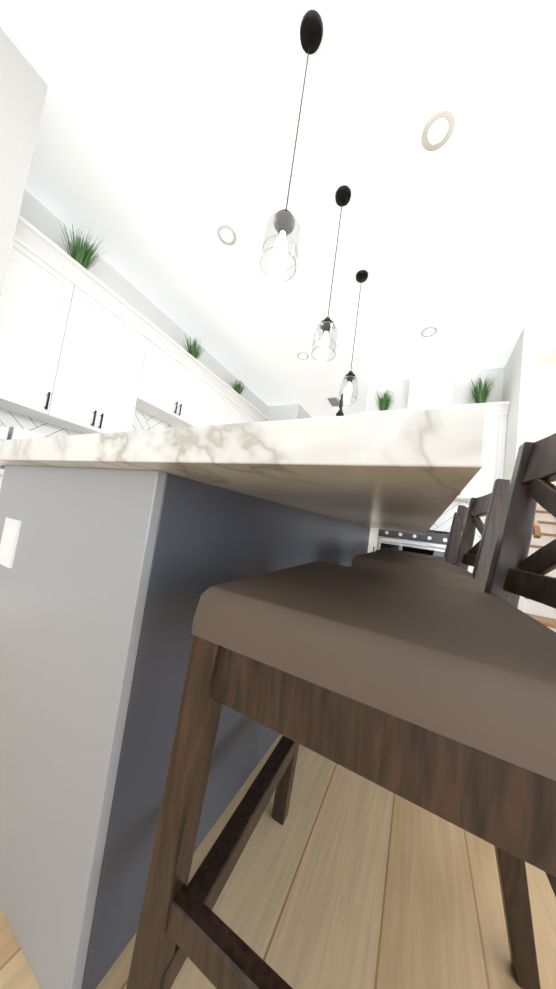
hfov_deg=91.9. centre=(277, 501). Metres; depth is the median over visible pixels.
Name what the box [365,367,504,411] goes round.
wall
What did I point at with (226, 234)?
recessed light
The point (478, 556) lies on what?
stool
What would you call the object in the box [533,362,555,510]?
wall
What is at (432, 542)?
range
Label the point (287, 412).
wall
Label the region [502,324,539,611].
wall
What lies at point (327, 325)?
pendant light
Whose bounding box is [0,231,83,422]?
upper cabinet
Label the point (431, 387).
chase
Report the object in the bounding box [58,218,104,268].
plant
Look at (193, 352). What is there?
plant
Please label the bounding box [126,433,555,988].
stool
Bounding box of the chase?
[407,364,454,408]
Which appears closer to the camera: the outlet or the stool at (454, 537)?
the outlet
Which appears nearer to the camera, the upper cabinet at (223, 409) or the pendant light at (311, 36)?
the pendant light at (311, 36)
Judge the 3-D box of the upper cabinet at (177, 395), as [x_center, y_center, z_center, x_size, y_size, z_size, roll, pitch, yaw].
[-1.392,-1.421,3.465,0.346,0.700,1.021,5,-5,28]
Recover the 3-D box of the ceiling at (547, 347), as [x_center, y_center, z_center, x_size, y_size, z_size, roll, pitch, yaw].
[4.386,-2.981,4.129,1.385,0.080,3.280,5,-5,28]
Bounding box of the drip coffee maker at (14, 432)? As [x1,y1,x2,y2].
[0,426,43,468]
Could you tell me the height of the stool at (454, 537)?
1.064 m
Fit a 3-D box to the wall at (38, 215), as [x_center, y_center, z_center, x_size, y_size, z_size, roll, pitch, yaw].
[-1.494,-0.752,3.920,0.150,3.300,4.360,5,-5,28]
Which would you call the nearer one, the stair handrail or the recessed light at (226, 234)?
the recessed light at (226, 234)
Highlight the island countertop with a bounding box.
[0,406,487,534]
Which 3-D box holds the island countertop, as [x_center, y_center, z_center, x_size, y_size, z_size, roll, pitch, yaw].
[0.218,0.060,1.547,1.149,0.050,2.434,5,-5,28]
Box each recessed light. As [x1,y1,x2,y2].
[217,224,236,244]
[297,352,308,359]
[420,326,436,336]
[421,109,454,150]
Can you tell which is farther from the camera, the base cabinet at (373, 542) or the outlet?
the base cabinet at (373, 542)
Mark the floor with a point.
(342, 877)
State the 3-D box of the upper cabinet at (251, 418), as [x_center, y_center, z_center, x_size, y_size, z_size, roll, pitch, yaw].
[-0.471,-1.194,5.211,0.346,0.640,1.252,5,-5,28]
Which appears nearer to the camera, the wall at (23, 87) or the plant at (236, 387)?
the wall at (23, 87)
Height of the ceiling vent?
0.015 m
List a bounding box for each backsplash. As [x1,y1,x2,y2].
[0,408,175,436]
[429,501,485,538]
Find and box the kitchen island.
[0,465,369,988]
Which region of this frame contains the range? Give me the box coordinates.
[377,529,449,556]
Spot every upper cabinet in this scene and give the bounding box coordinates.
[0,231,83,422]
[49,287,155,433]
[144,343,211,427]
[208,383,247,424]
[248,411,263,422]
[359,401,509,501]
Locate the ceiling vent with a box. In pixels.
[327,397,339,406]
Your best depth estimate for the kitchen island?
0.51 m
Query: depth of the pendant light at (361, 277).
2.55 m
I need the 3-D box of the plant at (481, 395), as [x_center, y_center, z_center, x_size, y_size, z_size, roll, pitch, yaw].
[2.701,-1.386,3.588,0.360,0.600,0.334,5,-5,28]
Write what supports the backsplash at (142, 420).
attached to the wall at (38, 215)
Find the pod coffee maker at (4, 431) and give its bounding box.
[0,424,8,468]
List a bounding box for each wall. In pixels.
[0,27,47,296]
[19,189,268,415]
[267,403,311,420]
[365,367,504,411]
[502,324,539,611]
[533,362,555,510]
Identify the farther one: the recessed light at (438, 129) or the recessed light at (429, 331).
the recessed light at (429, 331)
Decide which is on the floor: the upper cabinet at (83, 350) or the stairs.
the stairs
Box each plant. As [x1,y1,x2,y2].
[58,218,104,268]
[183,331,208,358]
[230,380,248,394]
[374,390,393,410]
[467,375,495,403]
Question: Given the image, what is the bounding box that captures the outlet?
[0,517,20,567]
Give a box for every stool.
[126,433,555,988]
[351,479,509,591]
[375,505,467,564]
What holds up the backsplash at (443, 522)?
attached to the wall at (461, 395)
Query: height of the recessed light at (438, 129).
0.004 m
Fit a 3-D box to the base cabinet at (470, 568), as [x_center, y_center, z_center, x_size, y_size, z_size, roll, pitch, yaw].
[2.367,0.938,3.285,0.456,0.876,0.606,5,-5,28]
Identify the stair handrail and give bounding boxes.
[533,518,541,538]
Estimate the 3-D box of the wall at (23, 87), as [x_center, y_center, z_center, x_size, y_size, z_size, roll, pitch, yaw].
[-3.137,-1.286,-0.168,1.050,3.300,4.470,5,-5,28]
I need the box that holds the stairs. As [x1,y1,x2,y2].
[524,510,555,631]
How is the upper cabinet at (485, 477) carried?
attached to the wall at (461, 395)
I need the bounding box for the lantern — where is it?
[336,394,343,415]
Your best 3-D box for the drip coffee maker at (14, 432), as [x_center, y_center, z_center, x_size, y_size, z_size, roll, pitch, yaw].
[-2.022,-0.388,2.104,0.261,0.335,0.180,5,-5,28]
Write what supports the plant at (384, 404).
on the upper cabinet at (485, 477)
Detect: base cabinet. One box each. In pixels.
[368,529,378,552]
[468,542,477,572]
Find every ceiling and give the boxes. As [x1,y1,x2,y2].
[0,0,555,417]
[538,322,555,363]
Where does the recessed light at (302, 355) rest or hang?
in the ceiling at (163, 150)
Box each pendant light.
[260,10,322,282]
[311,185,350,361]
[338,270,367,403]
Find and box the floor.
[0,734,555,988]
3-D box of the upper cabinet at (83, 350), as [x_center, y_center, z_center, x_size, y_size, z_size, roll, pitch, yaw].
[-1.826,-1.286,2.684,0.346,1.200,0.840,5,-5,28]
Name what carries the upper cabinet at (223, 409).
attached to the wall at (38, 215)
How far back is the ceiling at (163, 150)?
1.91 m

